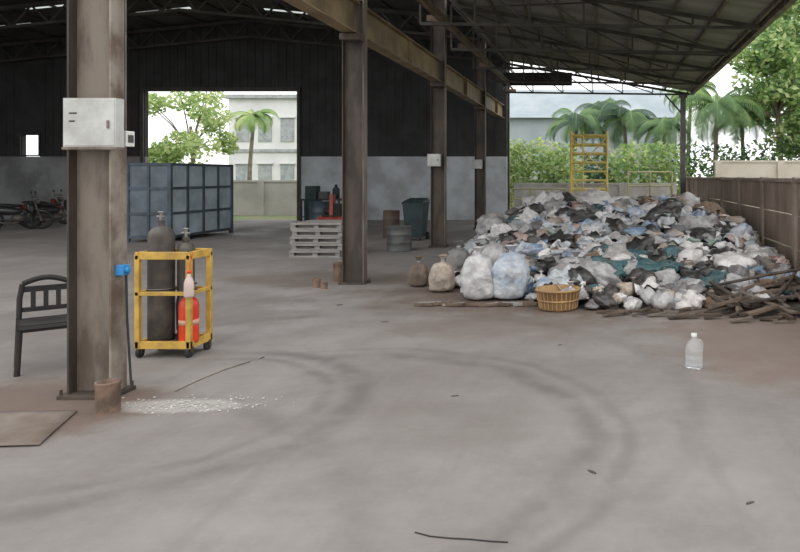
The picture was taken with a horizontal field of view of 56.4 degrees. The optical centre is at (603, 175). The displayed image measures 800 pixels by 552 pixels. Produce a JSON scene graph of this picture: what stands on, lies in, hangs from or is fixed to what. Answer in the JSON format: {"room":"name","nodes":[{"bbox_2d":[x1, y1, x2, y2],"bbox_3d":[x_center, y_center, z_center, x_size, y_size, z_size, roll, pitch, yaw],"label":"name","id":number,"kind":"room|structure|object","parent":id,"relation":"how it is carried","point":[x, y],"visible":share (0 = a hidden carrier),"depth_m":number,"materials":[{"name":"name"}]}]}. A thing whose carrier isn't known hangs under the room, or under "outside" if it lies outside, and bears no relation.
{"room":"waste facility","nodes":[
{"label":"waste facility","id":0,"kind":"room"},
{"bbox_2d":[0,0,474,42],"bbox_3d":[-14.050,-5.505,20.150,20.700,1.140,14.300,0,0,0],"label":"ceiling","id":1,"kind":"structure","parent":0,"point":[170,18],"depth_m":24.73,"materials":[{"name":"black"}]},
{"bbox_2d":[0,0,499,62],"bbox_3d":[-14.074,-5.093,20.000,20.285,1.805,14.000,0,0,0],"label":"roof truss","id":2,"kind":"object","parent":1,"relation":"attached to","point":[277,21],"visible":0.56,"depth_m":25.24,"materials":[{"name":"metal"}]},
{"bbox_2d":[0,22,506,219],"bbox_3d":[-13.975,-2.165,27.085,20.450,7.730,0.230,0,0,0],"label":"wall","id":3,"kind":"structure","parent":0,"point":[32,92],"depth_m":27.00,"materials":[{"name":"metal"}]},
{"bbox_2d":[19,134,40,155],"bbox_3d":[-22.101,-1.196,26.938,0.794,0.871,0.055,0,0,0],"label":"window","id":4,"kind":"structure","parent":3,"relation":"in","point":[39,135],"depth_m":26.91,"materials":[{"name":"glass"}]},
{"bbox_2d":[140,87,300,219],"bbox_3d":[-14.754,-0.859,26.922,6.141,5.119,0.085,0,0,0],"label":"trim","id":5,"kind":"structure","parent":3,"relation":"attached to","point":[142,89],"depth_m":26.88,"materials":[{"name":"metal"}]},
{"bbox_2d":[0,220,799,551],"bbox_3d":[-10.600,1.775,10.650,27.600,0.150,33.300,0,0,0],"label":"floor","id":6,"kind":"structure","parent":0,"point":[371,448],"depth_m":4.87,"materials":[{"name":"concrete"}]},
{"bbox_2d":[0,191,53,229],"bbox_3d":[-18.606,1.093,22.200,1.850,1.225,0.700,0,0,-29],"label":"motorcycle","id":7,"kind":"object","parent":6,"relation":"on","point":[5,209],"visible":1,"depth_m":22.19,"materials":[{"name":"paint"}]},
{"bbox_2d":[0,410,76,445],"bbox_3d":[-4.350,1.688,4.665,1.547,0.011,0.670,0,0,-5],"label":"sheet","id":8,"kind":"object","parent":6,"relation":"on","point":[17,428],"visible":1,"depth_m":4.74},
{"bbox_2d":[13,274,66,376],"bbox_3d":[-4.965,1.301,6.237,0.454,0.801,0.488,0,0,-40],"label":"plastic chair","id":9,"kind":"object","parent":6,"relation":"on","point":[53,322],"visible":0.76,"depth_m":6.27,"materials":[{"name":"black plastic"}]},
{"bbox_2d":[18,190,66,224],"bbox_3d":[-19.680,1.093,24.600,1.850,1.225,0.700,0,0,-17],"label":"motorcycle","id":10,"kind":"object","parent":6,"relation":"on","point":[60,199],"visible":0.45,"depth_m":24.58,"materials":[{"name":"metal"}]},
{"bbox_2d":[20,200,66,228],"bbox_3d":[-18.015,1.093,23.000,0.700,1.225,1.850,0,0,38],"label":"motorcycle","id":11,"kind":"object","parent":6,"relation":"on","point":[54,211],"visible":0.48,"depth_m":22.79,"materials":[{"name":"paint"}]},
{"bbox_2d":[56,0,135,399],"bbox_3d":[-3.945,-1.575,5.365,0.420,6.550,0.450,0,0,0],"label":"steel column","id":12,"kind":"structure","parent":6,"relation":"on","point":[96,179],"depth_m":5.44,"materials":[{"name":"paint"}]},
{"bbox_2d":[62,98,124,149],"bbox_3d":[-3.866,-0.392,5.295,0.406,0.388,0.110,0,0,0],"label":"electrical box","id":13,"kind":"object","parent":12,"relation":"attached to","point":[88,123],"visible":1,"depth_m":5.25,"materials":[{"name":"paint"}]},
{"bbox_2d":[115,264,132,386],"bbox_3d":[-3.722,1.166,5.454,0.102,0.953,0.108,0,0,0],"label":"socket","id":14,"kind":"object","parent":12,"relation":"attached to","point":[123,269],"visible":1,"depth_m":5.45,"materials":[{"name":"blue paint"}]},
{"bbox_2d":[124,0,134,146],"bbox_3d":[-3.732,-0.965,5.470,0.081,1.470,0.100,0,0,0],"label":"box","id":15,"kind":"object","parent":12,"relation":"attached to","point":[129,136],"visible":0.86,"depth_m":5.46,"materials":[{"name":"white plastic"}]},
{"bbox_2d":[94,378,121,414],"bbox_3d":[-3.579,1.590,5.050,0.163,0.220,0.163,0,0,0],"label":"pipe stub","id":16,"kind":"object","parent":6,"relation":"on","point":[107,391],"visible":1,"depth_m":4.99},
{"bbox_2d":[134,248,212,357],"bbox_3d":[-4.117,1.205,6.710,0.522,0.990,0.400,0,0,0],"label":"trolley","id":17,"kind":"object","parent":6,"relation":"on","point":[140,344],"visible":0.82,"depth_m":6.53,"materials":[{"name":"yellow metal"}]},
{"bbox_2d":[146,211,175,340],"bbox_3d":[-4.259,0.957,6.735,0.247,1.234,0.247,0,0,23],"label":"gas cylinder","id":18,"kind":"object","parent":17,"relation":"on","point":[161,238],"visible":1,"depth_m":6.65,"materials":[{"name":"grey paint"}]},
{"bbox_2d":[177,228,194,337],"bbox_3d":[-4.061,1.040,6.800,0.164,1.069,0.164,0,0,27],"label":"gas cylinder","id":19,"kind":"object","parent":17,"relation":"on","point":[186,246],"visible":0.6,"depth_m":6.74,"materials":[{"name":"grey paint"}]},
{"bbox_2d":[175,282,199,342],"bbox_3d":[-3.936,1.291,6.636,0.177,0.567,0.173,0,0,38],"label":"fire extinguisher","id":20,"kind":"object","parent":17,"relation":"on","point":[180,311],"visible":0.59,"depth_m":6.59,"materials":[{"name":"red paint"}]},
{"bbox_2d":[184,252,193,297],"bbox_3d":[-3.820,0.912,6.442,0.086,0.407,0.092,0,0,-41],"label":"plastic bottle","id":21,"kind":"object","parent":17,"relation":"on","point":[188,283],"visible":1,"depth_m":6.41,"materials":[{"name":"white plastic"}]},
{"bbox_2d":[127,163,232,241],"bbox_3d":[-11.700,0.680,19.475,1.170,2.039,3.040,0,0,0],"label":"metal container","id":22,"kind":"object","parent":6,"relation":"on","point":[198,198],"visible":0.9,"depth_m":18.39,"materials":[{"name":"paint"}]},
{"bbox_2d":[122,395,286,415],"bbox_3d":[-3.003,1.696,5.190,1.369,0.007,0.473,0,0,0],"label":"debris","id":23,"kind":"object","parent":6,"relation":"on","point":[181,401],"visible":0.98,"depth_m":5.17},
{"bbox_2d":[175,361,249,391],"bbox_3d":[-3.327,1.694,5.957,0.053,0.009,0.901,0,0,9],"label":"rod","id":24,"kind":"object","parent":6,"relation":"on","point":[248,361],"visible":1,"depth_m":5.95,"materials":[{"name":"brown metal"}]},
{"bbox_2d":[304,199,321,220],"bbox_3d":[-9.554,1.225,23.000,0.577,0.950,0.577,0,0,0],"label":"workbench","id":25,"kind":"object","parent":6,"relation":"on","point":[306,201],"visible":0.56,"depth_m":22.75,"materials":[{"name":"teal paint"}]},
{"bbox_2d":[289,220,341,257],"bbox_3d":[-6.017,1.340,15.145,1.124,0.720,1.090,0,0,0],"label":"pallet stack","id":26,"kind":"object","parent":6,"relation":"on","point":[314,238],"visible":0.76,"depth_m":14.60,"materials":[{"name":"grey wood"}]},
{"bbox_2d":[312,278,320,287],"bbox_3d":[-4.391,1.635,10.700,0.125,0.130,0.125,0,0,0],"label":"pipe stub","id":27,"kind":"object","parent":6,"relation":"on","point":[316,281],"visible":0.93,"depth_m":10.65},
{"bbox_2d":[310,201,328,219],"bbox_3d":[-8.343,1.225,20.600,0.577,0.950,0.577,0,0,0],"label":"drum","id":28,"kind":"object","parent":6,"relation":"on","point":[316,207],"visible":0.36,"depth_m":20.35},
{"bbox_2d":[299,184,341,220],"bbox_3d":[-9.922,1.000,24.750,1.435,1.400,0.700,0,0,0],"label":"workbench","id":29,"kind":"object","parent":6,"relation":"on","point":[311,192],"visible":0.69,"depth_m":24.55,"materials":[{"name":"metal"}]},
{"bbox_2d":[320,282,327,288],"bbox_3d":[-4.220,1.650,10.550,0.104,0.100,0.104,0,0,0],"label":"pipe stub","id":30,"kind":"object","parent":6,"relation":"on","point":[323,285],"visible":1,"depth_m":10.51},
{"bbox_2d":[316,194,341,219],"bbox_3d":[-7.410,1.100,19.100,0.840,1.200,0.400,0,0,0],"label":"air compressor","id":31,"kind":"object","parent":6,"relation":"on","point":[334,210],"visible":0.45,"depth_m":19.00,"materials":[{"name":"red paint"}]},
{"bbox_2d":[333,262,341,281],"bbox_3d":[-4.256,1.550,11.300,0.230,0.300,0.230,0,0,0],"label":"pipe stub","id":32,"kind":"object","parent":6,"relation":"on","point":[337,266],"visible":0.48,"depth_m":11.20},
{"bbox_2d":[338,0,370,284],"bbox_3d":[-3.945,-1.575,10.995,0.420,6.550,0.450,0,0,0],"label":"steel column","id":33,"kind":"structure","parent":6,"relation":"on","point":[354,45],"depth_m":11.07,"materials":[{"name":"paint"}]},
{"bbox_2d":[383,210,399,237],"bbox_3d":[-5.863,1.325,19.300,0.453,0.750,0.453,0,0,0],"label":"drum","id":34,"kind":"object","parent":6,"relation":"on","point":[390,217],"visible":0.69,"depth_m":19.11,"materials":[{"name":"brown metal"}]},
{"bbox_2d":[386,225,411,251],"bbox_3d":[-4.650,1.420,15.900,0.556,0.560,0.556,0,0,0],"label":"drum","id":35,"kind":"object","parent":6,"relation":"on","point":[399,237],"visible":1,"depth_m":15.68,"materials":[{"name":"grey metal"}]},
{"bbox_2d":[401,198,429,240],"bbox_3d":[-4.995,1.145,18.619,0.580,1.110,0.758,0,0,0],"label":"wheelie bin","id":36,"kind":"object","parent":6,"relation":"on","point":[415,210],"visible":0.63,"depth_m":18.33,"materials":[{"name":"teal paint"}]},
{"bbox_2d":[407,256,428,285],"bbox_3d":[-2.862,1.468,10.797,0.315,0.463,0.313,0,0,0],"label":"woven sack","id":37,"kind":"object","parent":6,"relation":"on","point":[418,273],"visible":0.97,"depth_m":10.69,"materials":[{"name":"brown fabric"}]},
{"bbox_2d":[429,0,448,247],"bbox_3d":[-3.945,-1.575,16.625,0.420,6.550,0.450,0,0,0],"label":"steel column","id":38,"kind":"structure","parent":6,"relation":"on","point":[438,33],"depth_m":16.70,"materials":[{"name":"metal"}]},
{"bbox_2d":[283,0,507,118],"bbox_3d":[-3.935,-2.493,16.710,0.230,0.555,22.320,0,0,0],"label":"beam","id":39,"kind":"structure","parent":38,"relation":"attached to","point":[383,37],"depth_m":13.03,"materials":[{"name":"metal"}]},
{"bbox_2d":[427,154,440,165],"bbox_3d":[-4.010,-0.375,16.532,0.300,0.290,0.165,0,0,0],"label":"electrical box","id":40,"kind":"object","parent":38,"relation":"attached to","point":[432,159],"visible":1,"depth_m":16.47,"materials":[{"name":"paint"}]},
{"bbox_2d":[428,254,454,291],"bbox_3d":[-2.387,1.431,10.294,0.389,0.538,0.362,0,0,0],"label":"woven sack","id":41,"kind":"object","parent":6,"relation":"on","point":[441,278],"visible":1,"depth_m":10.16,"materials":[{"name":"beige fabric"}]},
{"bbox_2d":[415,532,507,542],"bbox_3d":[-0.674,1.696,3.278,0.465,0.005,0.026,0,0,11],"label":"cable","id":42,"kind":"object","parent":6,"relation":"on","point":[415,532],"visible":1,"depth_m":3.27,"materials":[{"name":"rubber"}]},
{"bbox_2d":[414,300,537,306],"bbox_3d":[-1.653,1.675,9.175,1.660,0.040,0.247,0,0,-2],"label":"wood offcuts","id":43,"kind":"object","parent":6,"relation":"on","point":[531,302],"visible":0.98,"depth_m":9.12,"materials":[{"name":"wood"}]},
{"bbox_2d":[459,246,493,299],"bbox_3d":[-1.720,1.338,9.620,0.501,0.724,0.438,0,0,0],"label":"woven sack","id":44,"kind":"object","parent":6,"relation":"on","point":[476,277],"visible":0.93,"depth_m":9.45,"materials":[{"name":"white plastic"}]},
{"bbox_2d":[473,32,485,229],"bbox_3d":[-3.945,-1.575,22.255,0.420,6.550,0.450,0,0,0],"label":"steel column","id":45,"kind":"structure","parent":6,"relation":"on","point":[480,74],"depth_m":22.33,"materials":[{"name":"metal"}]},
{"bbox_2d":[472,160,482,168],"bbox_3d":[-4.010,-0.375,22.163,0.300,0.290,0.165,0,0,0],"label":"electrical box","id":46,"kind":"object","parent":45,"relation":"attached to","point":[476,164],"visible":1,"depth_m":22.10,"materials":[{"name":"paint"}]},
{"bbox_2d":[481,236,505,262],"bbox_3d":[-1.706,1.310,10.691,0.535,0.780,0.456,0,0,0],"label":"woven sack","id":47,"kind":"object","parent":6,"relation":"on","point":[493,249],"visible":0.29,"depth_m":10.56,"materials":[{"name":"white plastic"}]},
{"bbox_2d":[259,304,753,503],"bbox_3d":[-1.368,1.696,6.426,6.832,0.008,2.176,0,0,38],"label":"litter","id":48,"kind":"object","parent":6,"relation":"on","point":[591,471],"visible":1,"depth_m":4.03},
{"bbox_2d":[491,245,529,299],"bbox_3d":[-1.289,1.329,9.659,0.538,0.742,0.445,0,0,0],"label":"woven sack","id":49,"kind":"object","parent":6,"relation":"on","point":[510,271],"visible":0.96,"depth_m":9.47,"materials":[{"name":"white plastic"}]},
{"bbox_2d":[511,188,566,207],"bbox_3d":[-2.247,1.061,24.200,1.927,1.279,0.060,0,0,0],"label":"railing","id":50,"kind":"object","parent":6,"relation":"on","point":[512,189],"visible":0.43,"depth_m":24.18,"materials":[{"name":"grey metal"}]},
{"bbox_2d":[536,284,580,311],"bbox_3d":[-0.585,1.562,8.950,0.580,0.265,0.580,0,0,0],"label":"wicker basket","id":51,"kind":"object","parent":6,"relation":"on","point":[550,298],"visible":1,"depth_m":8.74,"materials":[{"name":"wicker"}]},
{"bbox_2d":[570,131,607,197],"bbox_3d":[-0.497,0.104,23.750,1.273,3.191,1.180,0,0,0],"label":"scaffold tower","id":52,"kind":"object","parent":6,"relation":"on","point":[582,145],"visible":0.68,"depth_m":23.18,"materials":[{"name":"yellow metal"}]},
{"bbox_2d":[419,0,781,94],"bbox_3d":[-0.282,-3.484,16.650,6.717,1.278,17.300,0,0,0],"label":"canopy roof truss","id":53,"kind":"object","parent":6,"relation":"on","point":[595,27],"visible":0.98,"depth_m":16.58,"materials":[{"name":"brown metal"}]},
{"bbox_2d":[416,0,515,91],"bbox_3d":[-3.433,-3.257,17.125,0.335,0.285,18.250,0,0,0],"label":"beam","id":54,"kind":"structure","parent":53,"relation":"attached to","point":[436,15],"depth_m":16.35,"materials":[{"name":"paint"}]},
{"bbox_2d":[504,72,571,85],"bbox_3d":[-2.375,-3.485,25.155,2.450,0.470,0.090,0,0,0],"label":"gable panel","id":55,"kind":"object","parent":53,"relation":"attached to","point":[510,76],"visible":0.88,"depth_m":25.14,"materials":[{"name":"black metal"}]},
{"bbox_2d":[452,0,779,90],"bbox_3d":[-0.250,-3.620,16.650,6.740,1.160,17.300,0,0,0],"label":"canopy roof","id":56,"kind":"structure","parent":53,"relation":"on","point":[747,11],"depth_m":16.92,"materials":[{"name":"grey metal"}]},
{"bbox_2d":[690,0,797,94],"bbox_3d":[3.160,-3.010,16.650,0.120,0.180,17.300,0,0,0],"label":"trim","id":57,"kind":"structure","parent":53,"relation":"attached to","point":[784,5],"depth_m":14.97,"materials":[{"name":"metal"}]},
{"bbox_2d":[454,189,799,310],"bbox_3d":[-0.009,0.982,14.150,6.000,1.434,11.309,0,0,0],"label":"heap","id":58,"kind":"object","parent":6,"relation":"on","point":[663,252],"visible":0.91,"depth_m":10.84,"materials":[{"name":"multicoloured plastic"}]},
{"bbox_2d":[445,241,470,270],"bbox_3d":[-2.309,1.366,11.102,0.463,0.668,0.423,0,0,0],"label":"woven sack","id":59,"kind":"object","parent":58,"relation":"on","point":[457,256],"visible":0.52,"depth_m":10.95,"materials":[{"name":"grey plastic"}]},
{"bbox_2d":[627,171,672,196],"bbox_3d":[1.722,0.761,26.200,1.707,1.878,0.060,0,0,0],"label":"railing","id":60,"kind":"object","parent":6,"relation":"on","point":[628,172],"visible":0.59,"depth_m":26.18,"materials":[{"name":"yellow metal"}]},
{"bbox_2d":[685,333,703,369],"bbox_3d":[0.802,1.546,6.200,0.165,0.307,0.156,0,0,0],"label":"plastic bottle","id":61,"kind":"object","parent":6,"relation":"on","point":[694,348],"visible":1,"depth_m":6.14,"materials":[{"name":"white"}]},
{"bbox_2d":[596,259,799,322],"bbox_3d":[1.404,1.339,12.776,2.999,0.709,9.455,0,0,0],"label":"pile","id":62,"kind":"object","parent":6,"relation":"on","point":[777,311],"visible":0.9,"depth_m":8.66,"materials":[{"name":"wood"}]},
{"bbox_2d":[233,194,791,247],"bbox_3d":[-5.000,1.980,32.500,130.000,0.240,125.000,0,0,0],"label":"ground","id":63,"kind":"structure","parent":0,"point":[235,217],"depth_m":31.38,"materials":[{"name":"soil"}]},
{"bbox_2d":[148,148,155,162],"bbox_3d":[-25.890,-1.191,36.077,4.470,6.125,4.124,0,0,24],"label":"broadleaf tree","id":64,"kind":"object","parent":63,"relation":"on","point":[149,150],"visible":0.02,"depth_m":36.63,"materials":[{"name":"green plant"}]},
{"bbox_2d":[150,160,208,163],"bbox_3d":[-21.771,0.513,35.024,5.337,2.693,1.846,0,0,0],"label":"hedge","id":65,"kind":"object","parent":63,"relation":"on","point":[199,162],"visible":0.02,"depth_m":34.84,"materials":[{"name":"green plant"}]},
{"bbox_2d":[148,92,239,162],"bbox_3d":[-22.579,-1.668,38.012,4.874,7.077,4.803,0,0,0],"label":"broadleaf tree","id":66,"kind":"object","parent":63,"relation":"on","point":[166,151],"visible":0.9,"depth_m":37.23,"materials":[{"name":"green plant"}]},
{"bbox_2d":[228,109,278,179],"bbox_3d":[-18.944,-0.904,38.047,2.262,5.536,2.279,0,0,25],"label":"palm tree","id":67,"kind":"object","parent":63,"relation":"on","point":[251,118],"visible":1,"depth_m":37.90,"materials":[{"name":"green plant"}]},
{"bbox_2d":[222,94,296,179],"bbox_3d":[-21.350,-1.795,50.500,8.300,7.310,7.600,0,0,0],"label":"building","id":68,"kind":"object","parent":63,"relation":"on","point":[275,151],"visible":0.38,"depth_m":47.00,"materials":[{"name":"white paint"}]},
{"bbox_2d":[233,180,296,215],"bbox_3d":[-15.000,1.030,33.070,18.000,1.660,0.340,0,0,0],"label":"wall","id":69,"kind":"structure","parent":63,"relation":"on","point":[250,197],"depth_m":33.00,"materials":[{"name":"grey concrete"}]},
{"bbox_2d":[507,69,509,209],"bbox_3d":[-3.945,-1.575,27.885,0.420,6.550,0.450,0,0,0],"label":"steel column","id":70,"kind":"structure","parent":63,"relation":"on","point":[508,70],"depth_m":27.96,"materials":[{"name":"paint"}]},
{"bbox_2d":[510,137,587,207],"bbox_3d":[-2.790,0.074,29.981,4.254,3.571,1.891,0,0,0],"label":"hedge","id":71,"kind":"object","parent":63,"relation":"on","point":[539,163],"visible":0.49,"depth_m":29.79,"materials":[{"name":"green plant"}]},
{"bbox_2d":[544,108,606,176],"bbox_3d":[-1.324,-0.760,33.888,3.110,5.251,3.504,0,0,0],"label":"palm tree","id":72,"kind":"object","parent":63,"relation":"on","point":[575,122],"visible":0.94,"depth_m":33.67,"materials":[{"name":"green plant"}]},
{"bbox_2d":[510,90,679,200],"bbox_3d":[-0.800,-2.520,56.250,13.400,8.760,9.500,0,0,0],"label":"building","id":73,"kind":"structure","parent":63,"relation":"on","point":[530,114],"depth_m":52.57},
{"bbox_2d":[513,183,677,206],"bbox_3d":[-0.350,1.070,28.055,6.600,1.580,0.250,0,0,0],"label":"wall","id":74,"kind":"structure","parent":63,"relation":"on","point":[614,189],"depth_m":28.00,"materials":[{"name":"paint"}]},
{"bbox_2d":[575,155,624,182],"bbox_3d":[-0.301,0.399,31.046,2.509,2.922,1.667,0,0,23],"label":"hedge","id":75,"kind":"object","parent":63,"relation":"on","point":[590,175],"visible":0.17,"depth_m":30.77,"materials":[{"name":"green plant"}]},
{"bbox_2d":[574,97,633,168],"bbox_3d":[0.102,-1.141,38.021,3.712,6.004,3.949,0,0,0],"label":"palm tree","id":76,"kind":"object","parent":63,"relation":"on","point":[589,106],"visible":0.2,"depth_m":37.62,"materials":[{"name":"green plant"}]},
{"bbox_2d":[588,101,658,174],"bbox_3d":[1.027,-0.983,34.863,3.625,5.691,3.711,0,0,0],"label":"palm tree","id":77,"kind":"object","parent":63,"relation":"on","point":[632,118],"visible":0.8,"depth_m":34.50,"materials":[{"name":"green plant"}]},
{"bbox_2d":[608,138,688,193],"bbox_3d":[1.847,0.122,29.957,3.706,3.475,1.725,0,0,0],"label":"hedge","id":78,"kind":"object","parent":63,"relation":"on","point":[647,151],"visible":0.5,"depth_m":29.76,"materials":[{"name":"green plant"}]},
{"bbox_2d":[634,116,693,181],"bbox_3d":[2.901,-0.537,33.514,2.923,4.798,3.045,0,0,0],"label":"palm tree","id":79,"kind":"object","parent":63,"relation":"on","point":[665,124],"visible":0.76,"depth_m":32.85,"materials":[{"name":"green plant"}]},
{"bbox_2d":[659,81,718,176],"bbox_3d":[4.460,-1.603,37.048,3.202,6.931,2.920,0,0,0],"label":"palm tree","id":80,"kind":"object","parent":63,"relation":"on","point":[674,100],"visible":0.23,"depth_m":36.92,"materials":[{"name":"green plant"}]},
{"bbox_2d":[671,87,765,198],"bbox_3d":[4.998,-1.031,30.921,4.199,5.784,3.921,0,0,0],"label":"palm tree","id":81,"kind":"object","parent":63,"relation":"on","point":[716,107],"visible":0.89,"depth_m":30.20,"materials":[{"name":"green plant"}]},
{"bbox_2d":[670,139,799,198],"bbox_3d":[6.131,0.087,31.034,6.662,3.545,1.889,0,0,0],"label":"hedge","id":82,"kind":"object","parent":63,"relation":"on","point":[777,154],"visible":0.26,"depth_m":30.99,"materials":[{"name":"green plant"}]},
{"bbox_2d":[708,110,775,158],"bbox_3d":[6.560,-0.796,33.105,3.155,5.316,3.494,0,0,0],"label":"palm tree","id":83,"kind":"object","parent":63,"relation":"on","point":[767,122],"visible":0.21,"depth_m":32.91,"materials":[{"name":"green plant"}]},
{"bbox_2d":[713,160,799,214],"bbox_3d":[10.225,0.615,28.370,11.550,2.490,0.340,0,0,0],"label":"wall","id":84,"kind":"structure","parent":63,"relation":"on","point":[723,168],"depth_m":28.30,"materials":[{"name":"beige concrete"}]},
{"bbox_2d":[721,17,799,159],"bbox_3d":[7.755,-2.591,31.495,4.755,8.918,5.286,0,0,30],"label":"broadleaf tree","id":85,"kind":"object","parent":63,"relation":"on","point":[778,40],"visible":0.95,"depth_m":30.13,"materials":[{"name":"green plant"}]},
{"bbox_2d":[740,0,799,125],"bbox_3d":[11.313,-4.415,34.000,10.458,12.561,9.634,0,0,0],"label":"broadleaf tree","id":86,"kind":"object","parent":63,"relation":"on","point":[793,12],"visible":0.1,"depth_m":32.23,"materials":[{"name":"green plant"}]},
{"bbox_2d":[762,104,799,158],"bbox_3d":[10.426,-0.949,31.032,5.749,5.643,5.497,0,0,-26],"label":"broadleaf tree","id":87,"kind":"object","parent":63,"relation":"on","point":[793,134],"visible":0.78,"depth_m":31.23,"materials":[{"name":"green plant"}]},
{"bbox_2d":[665,94,687,193],"bbox_3d":[2.586,-0.610,25.100,0.809,4.620,0.320,0,0,0],"label":"post","id":88,"kind":"object","parent":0,"point":[682,97],"depth_m":25.01,"materials":[{"name":"grey metal"}]},
{"bbox_2d":[686,177,799,267],"bbox_3d":[3.070,0.860,11.030,0.160,1.680,32.200,0,0,0],"label":"wall","id":89,"kind":"structure","parent":0,"point":[768,194],"depth_m":13.28,"materials":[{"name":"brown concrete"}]}
]}

